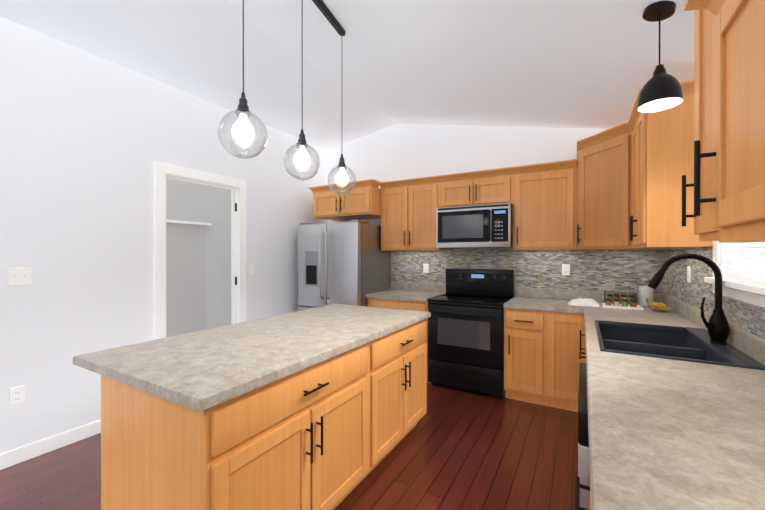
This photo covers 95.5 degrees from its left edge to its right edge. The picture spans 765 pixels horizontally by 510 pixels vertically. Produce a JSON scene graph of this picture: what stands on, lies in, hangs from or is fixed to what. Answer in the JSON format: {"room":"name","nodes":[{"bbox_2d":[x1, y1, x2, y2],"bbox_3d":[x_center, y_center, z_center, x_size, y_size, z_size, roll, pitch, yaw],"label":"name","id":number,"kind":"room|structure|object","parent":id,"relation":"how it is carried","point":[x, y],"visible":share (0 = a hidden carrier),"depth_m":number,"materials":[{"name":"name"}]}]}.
{"room":"kitchen","nodes":[
{"label":"kitchen","id":0,"kind":"room"},
{"bbox_2d":[0,16,327,453],"bbox_3d":[-2.598,-0.102,2.089,0.100,2.963,7.030,0,0,30],"label":"wall","id":1,"kind":"structure","parent":0,"point":[87,139],"depth_m":2.64,"materials":[{"name":"white paint"}]},
{"bbox_2d":[9,385,24,405],"bbox_3d":[-2.417,0.931,2.298,0.008,0.115,0.072,0,0,30],"label":"electrical outlet","id":2,"kind":"object","parent":1,"relation":"attached to","point":[16,395],"visible":1,"depth_m":2.29,"materials":[{"name":"white plastic"}]},
{"bbox_2d":[8,268,31,285],"bbox_3d":[-2.406,0.143,2.308,0.014,0.115,0.116,0,0,30],"label":"double light switch","id":3,"kind":"object","parent":1,"relation":"attached to","point":[19,276],"visible":1,"depth_m":2.31,"materials":[{"name":"white plastic"}]},
{"bbox_2d":[0,420,100,469],"bbox_3d":[-1.946,1.327,2.987,0.140,0.100,4.830,0,0,30],"label":"baseboard","id":4,"kind":"structure","parent":1,"relation":"attached to","point":[28,451],"depth_m":2.43,"materials":[{"name":"white wood"}]},
{"bbox_2d":[154,161,245,339],"bbox_3d":[-1.798,0.279,3.470,0.123,2.195,0.950,0,0,30],"label":"door frame","id":5,"kind":"structure","parent":1,"relation":"attached to","point":[164,171],"depth_m":3.38,"materials":[{"name":"white wood"}]},
{"bbox_2d":[235,203,236,284],"bbox_3d":[-1.595,0.281,3.782,0.035,1.690,0.002,0,0,30],"label":"door hinges","id":6,"kind":"object","parent":5,"relation":"attached to","point":[235,210],"visible":0.67,"depth_m":3.78,"materials":[{"name":"black metal"}]},
{"bbox_2d":[248,264,253,274],"bbox_3d":[-1.480,0.165,3.921,0.014,0.115,0.072,0,0,30],"label":"light switch","id":7,"kind":"object","parent":1,"relation":"attached to","point":[250,269],"visible":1,"depth_m":3.92,"materials":[{"name":"white plastic"}]},
{"bbox_2d":[166,178,230,336],"bbox_3d":[-2.307,0.101,3.751,1.050,2.550,1.600,0,0,30],"label":"wall","id":8,"kind":"structure","parent":0,"point":[198,277],"depth_m":4.39,"materials":[{"name":"grey paint"}]},
{"bbox_2d":[166,219,211,225],"bbox_3d":[-2.630,-0.395,3.889,0.148,0.030,1.460,0,0,30],"label":"wire shelf","id":9,"kind":"object","parent":8,"relation":"attached to","point":[186,222],"visible":0.33,"depth_m":4.22,"materials":[{"name":"white metal"}]},
{"bbox_2d":[0,382,577,509],"bbox_3d":[-2.113,1.430,1.814,7.020,0.100,7.230,0,0,30],"label":"floor","id":10,"kind":"structure","parent":0,"point":[454,448],"depth_m":2.25,"materials":[{"name":"brown wood"}]},
{"bbox_2d":[101,316,430,509],"bbox_3d":[-0.417,0.939,2.142,0.792,0.880,1.890,0,0,30],"label":"kitchen island","id":11,"kind":"object","parent":10,"relation":"on","point":[321,408],"depth_m":1.46,"materials":[{"name":"brown wood"}]},
{"bbox_2d":[73,304,430,411],"bbox_3d":[-0.516,0.479,2.197,0.965,0.040,1.950,0,0,30],"label":"island countertop","id":12,"kind":"structure","parent":11,"relation":"on","point":[193,370],"depth_m":1.64,"materials":[{"name":"beige stone"}]},
{"bbox_2d":[298,220,390,310],"bbox_3d":[-0.495,0.487,4.417,0.910,1.775,0.841,0,0,30],"label":"fridge","id":13,"kind":"object","parent":10,"relation":"on","point":[347,263],"visible":0.52,"depth_m":4.09,"materials":[{"name":"silver metal"}]},
{"bbox_2d":[366,282,445,382],"bbox_3d":[0.288,0.865,4.099,0.765,1.020,0.670,0,0,30],"label":"base cabinet","id":14,"kind":"object","parent":10,"relation":"on","point":[408,296],"visible":0.17,"depth_m":3.96,"materials":[{"name":"beige stone"}]},
{"bbox_2d":[428,268,513,398],"bbox_3d":[0.942,0.768,3.696,0.764,1.215,0.696,0,0,30],"label":"range","id":15,"kind":"object","parent":10,"relation":"on","point":[466,335],"visible":0.9,"depth_m":3.48,"materials":[{"name":"black metal"}]},
{"bbox_2d":[504,305,531,402],"bbox_3d":[1.483,0.937,3.434,0.429,0.880,0.632,0,0,30],"label":"base cabinet","id":16,"kind":"object","parent":10,"relation":"on","point":[517,322],"depth_m":3.21,"materials":[{"name":"brown wood"}]},
{"bbox_2d":[532,309,575,410],"bbox_3d":[1.694,0.937,3.273,0.403,0.880,0.701,0,0,30],"label":"base cabinet","id":17,"kind":"object","parent":10,"relation":"on","point":[553,330],"depth_m":3.06,"materials":[{"name":"brown wood"}]},
{"bbox_2d":[504,297,583,312],"bbox_3d":[1.579,0.477,3.374,0.654,0.040,0.638,0,0,30],"label":"countertop","id":18,"kind":"structure","parent":17,"relation":"on","point":[517,302],"depth_m":3.22,"materials":[{"name":"beige stone"}]},
{"bbox_2d":[568,298,599,306],"bbox_3d":[1.849,0.427,3.197,0.263,0.059,0.250,0,0,30],"label":"towel","id":19,"kind":"object","parent":18,"relation":"on","point":[583,302],"visible":1,"depth_m":3.13,"materials":[{"name":"white fabric"}]},
{"bbox_2d":[584,301,764,509],"bbox_3d":[1.191,0.482,1.383,0.658,0.040,4.478,0,0,30],"label":"countertop","id":20,"kind":"structure","parent":17,"relation":"on","point":[663,434],"depth_m":0.93,"materials":[{"name":"beige stone"}]},
{"bbox_2d":[604,291,636,303],"bbox_3d":[2.180,0.400,3.191,0.234,0.110,0.144,0,0,30],"label":"wire basket","id":21,"kind":"object","parent":20,"relation":"on","point":[623,296],"visible":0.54,"depth_m":3.17,"materials":[{"name":"black"}]},
{"bbox_2d":[602,298,643,309],"bbox_3d":[2.079,0.423,3.019,0.285,0.068,0.180,0,0,30],"label":"tray","id":22,"kind":"object","parent":20,"relation":"on","point":[632,305],"visible":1,"depth_m":2.98,"materials":[{"name":"white ceramic"}]},
{"bbox_2d":[637,278,654,306],"bbox_3d":[2.357,0.331,3.107,0.124,0.250,0.124,0,0,30],"label":"glass jar","id":23,"kind":"object","parent":20,"relation":"on","point":[644,292],"visible":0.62,"depth_m":3.07,"materials":[{"name":"beige"}]},
{"bbox_2d":[646,298,675,311],"bbox_3d":[2.253,0.407,2.815,0.190,0.100,0.190,0,0,30],"label":"glass bowl","id":24,"kind":"object","parent":20,"relation":"on","point":[657,306],"visible":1,"depth_m":2.79,"materials":[{"name":"orange"}]},
{"bbox_2d":[592,317,764,368],"bbox_3d":[1.507,0.556,1.894,0.576,0.212,0.860,0,0,30],"label":"sink","id":25,"kind":"object","parent":20,"relation":"in","point":[674,342],"depth_m":1.95,"materials":[{"name":"black stone"}]},
{"bbox_2d":[648,253,735,344],"bbox_3d":[1.603,0.221,1.827,0.334,0.460,0.106,0,0,30],"label":"faucet","id":26,"kind":"object","parent":20,"relation":"on","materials":[{"name":"black metal"}]},
{"bbox_2d":[572,353,587,509],"bbox_3d":[1.107,0.944,1.264,0.685,0.875,0.680,0,0,30],"label":"dishwasher","id":27,"kind":"object","parent":10,"relation":"on","point":[579,398],"depth_m":1.14,"materials":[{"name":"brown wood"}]},
{"bbox_2d":[576,313,583,352],"bbox_3d":[1.855,0.939,2.590,0.709,0.880,0.498,0,0,30],"label":"base cabinet","id":28,"kind":"object","parent":10,"relation":"on","point":[579,316],"depth_m":2.96,"materials":[{"name":"brown wood"}]},
{"bbox_2d":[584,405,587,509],"bbox_3d":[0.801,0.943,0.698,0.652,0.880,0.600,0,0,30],"label":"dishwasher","id":29,"kind":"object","parent":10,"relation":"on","point":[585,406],"depth_m":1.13,"materials":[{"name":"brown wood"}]},
{"bbox_2d":[0,0,693,149],"bbox_3d":[-2.113,-1.449,1.807,7.020,0.762,7.230,0,0,30],"label":"ceiling","id":30,"kind":"structure","parent":0,"point":[581,64],"depth_m":2.58,"materials":[{"name":"white paint"}]},
{"bbox_2d":[312,0,345,35],"bbox_3d":[-0.473,-1.534,1.884,0.045,0.086,1.195,0,0,19],"label":"canopy","id":31,"kind":"object","parent":30,"relation":"attached to","point":[329,16],"visible":1,"depth_m":2.25,"materials":[{"name":"black metal"}]},
{"bbox_2d":[218,0,267,158],"bbox_3d":[-0.601,-0.958,1.499,0.200,1.077,0.200,0,0,30],"label":"globe pendant light","id":32,"kind":"object","parent":31,"relation":"hanging from","point":[243,132],"visible":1,"depth_m":1.48,"materials":[{"name":"clear glass"}]},
{"bbox_2d":[284,0,319,179],"bbox_3d":[-0.450,-0.968,1.943,0.200,1.096,0.200,0,0,30],"label":"globe pendant light","id":33,"kind":"object","parent":31,"relation":"hanging from","point":[301,158],"visible":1,"depth_m":1.93,"materials":[{"name":"clear glass"}]},
{"bbox_2d":[637,1,682,112],"bbox_3d":[1.350,-0.971,1.693,0.174,0.482,0.174,0,0,30],"label":"light","id":34,"kind":"object","parent":30,"relation":"hanging from","point":[661,90],"visible":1,"depth_m":1.67,"materials":[{"name":"black metal"}]},
{"bbox_2d":[328,124,667,296],"bbox_3d":[0.921,-0.200,4.179,4.120,3.150,0.100,0,0,30],"label":"wall","id":35,"kind":"structure","parent":0,"point":[395,152],"depth_m":4.20,"materials":[{"name":"white paint"}]},
{"bbox_2d":[308,179,380,220],"bbox_3d":[-0.402,-0.686,4.540,0.995,0.400,0.587,0,0,30],"label":"upper cabinet","id":36,"kind":"object","parent":35,"relation":"attached to","point":[361,200],"visible":0.81,"depth_m":4.29,"materials":[{"name":"brown wood"}]},
{"bbox_2d":[380,179,448,250],"bbox_3d":[0.383,-0.451,4.231,0.760,0.792,0.339,0,0,30],"label":"upper cabinet","id":37,"kind":"object","parent":35,"relation":"attached to","point":[408,210],"depth_m":4.07,"materials":[{"name":"brown wood"}]},
{"bbox_2d":[440,171,511,207],"bbox_3d":[1.053,-0.683,3.845,0.785,0.327,0.339,0,0,30],"label":"upper cabinet","id":38,"kind":"object","parent":35,"relation":"attached to","point":[489,187],"depth_m":3.68,"materials":[{"name":"brown wood"}]},
{"bbox_2d":[436,203,512,247],"bbox_3d":[1.019,-0.298,3.787,0.779,0.437,0.461,0,0,30],"label":"microwave","id":39,"kind":"object","parent":38,"relation":"attached to","point":[483,226],"visible":0.98,"depth_m":3.60,"materials":[{"name":"silver metal"}]},
{"bbox_2d":[391,248,662,293],"bbox_3d":[1.349,0.129,3.871,2.850,0.448,0.008,0,0,30],"label":"tile backsplash","id":40,"kind":"structure","parent":35,"relation":"attached to","point":[611,270],"depth_m":3.65,"materials":[{"name":"tile"}]},
{"bbox_2d":[423,264,428,272],"bbox_3d":[0.541,0.164,4.325,0.072,0.115,0.008,0,0,30],"label":"electrical outlet","id":41,"kind":"object","parent":40,"relation":"attached to","point":[425,268],"visible":1,"depth_m":4.32,"materials":[{"name":"white plastic"}]},
{"bbox_2d":[562,264,569,274],"bbox_3d":[1.878,0.151,3.557,0.072,0.115,0.008,0,0,30],"label":"electrical outlet","id":42,"kind":"object","parent":40,"relation":"attached to","point":[565,269],"visible":1,"depth_m":3.55,"materials":[{"name":"white plastic"}]},
{"bbox_2d":[512,163,576,249],"bbox_3d":[1.639,-0.450,3.510,0.565,0.792,0.339,0,0,30],"label":"upper cabinet","id":43,"kind":"object","parent":35,"relation":"attached to","point":[541,198],"depth_m":3.36,"materials":[{"name":"brown wood"}]},
{"bbox_2d":[516,289,655,304],"bbox_3d":[2.018,0.407,3.478,1.312,0.100,0.020,0,0,30],"label":"backsplash","id":44,"kind":"structure","parent":35,"relation":"attached to","point":[565,295],"depth_m":3.55,"materials":[{"name":"beige stone"}]},
{"bbox_2d":[679,243,754,335],"bbox_3d":[0.887,0.106,0.087,0.100,2.556,7.030,0,0,30],"label":"wall","id":45,"kind":"structure","parent":0,"point":[720,269],"depth_m":1.96,"materials":[{"name":"white paint"}]},
{"bbox_2d":[577,122,678,249],"bbox_3d":[2.102,-0.545,3.024,0.718,0.985,0.720,0,0,30],"label":"upper cabinet","id":46,"kind":"object","parent":45,"relation":"attached to","point":[604,186],"visible":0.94,"depth_m":2.93,"materials":[{"name":"brown wood"}]},
{"bbox_2d":[628,79,712,247],"bbox_3d":[1.913,-0.543,2.354,0.377,0.985,0.626,0,0,30],"label":"upper cabinet","id":47,"kind":"object","parent":45,"relation":"attached to","point":[662,152],"visible":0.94,"depth_m":2.15,"materials":[{"name":"brown wood"}]},
{"bbox_2d":[682,9,718,240],"bbox_3d":[1.111,-0.540,0.958,0.377,0.985,0.523,0,0,30],"label":"upper cabinet","id":48,"kind":"object","parent":45,"relation":"attached to","point":[704,19],"visible":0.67,"depth_m":1.14,"materials":[{"name":"brown wood"}]},
{"bbox_2d":[663,247,764,339],"bbox_3d":[1.475,0.157,1.219,0.008,0.406,4.480,0,0,30],"label":"tile backsplash","id":49,"kind":"structure","parent":45,"relation":"attached to","point":[750,318],"depth_m":2.22,"materials":[{"name":"tile"}]},
{"bbox_2d":[687,266,690,282],"bbox_3d":[2.195,0.139,2.490,0.008,0.115,0.072,0,0,30],"label":"electrical outlet","id":50,"kind":"object","parent":49,"relation":"attached to","point":[689,274],"visible":0.98,"depth_m":2.47,"materials":[{"name":"white plastic"}]},
{"bbox_2d":[676,309,764,364],"bbox_3d":[1.463,0.412,1.215,0.020,0.100,4.458,0,0,30],"label":"backsplash","id":51,"kind":"structure","parent":45,"relation":"attached to","point":[750,343],"depth_m":1.59,"materials":[{"name":"beige stone"}]},
{"bbox_2d":[684,0,764,242],"bbox_3d":[0.770,-0.340,0.436,0.447,0.623,0.830,0,0,30],"label":"upper cabinet","id":52,"kind":"object","parent":45,"relation":"attached to","point":[737,155],"visible":1,"depth_m":0.71,"materials":[{"name":"brown wood"}]},
{"bbox_2d":[704,241,764,307],"bbox_3d":[1.726,-0.294,1.596,0.150,1.030,0.975,0,0,30],"label":"window","id":53,"kind":"structure","parent":45,"relation":"in","point":[744,291],"depth_m":1.73,"materials":[{"name":"white wood"}]},
{"bbox_2d":[723,242,764,281],"bbox_3d":[1.730,-0.304,1.594,0.050,0.838,0.773,0,0,30],"label":"window blinds","id":54,"kind":"object","parent":53,"relation":"attached to","point":[751,265],"visible":0.23,"depth_m":1.70,"materials":[{"name":"white plastic"}]}
]}

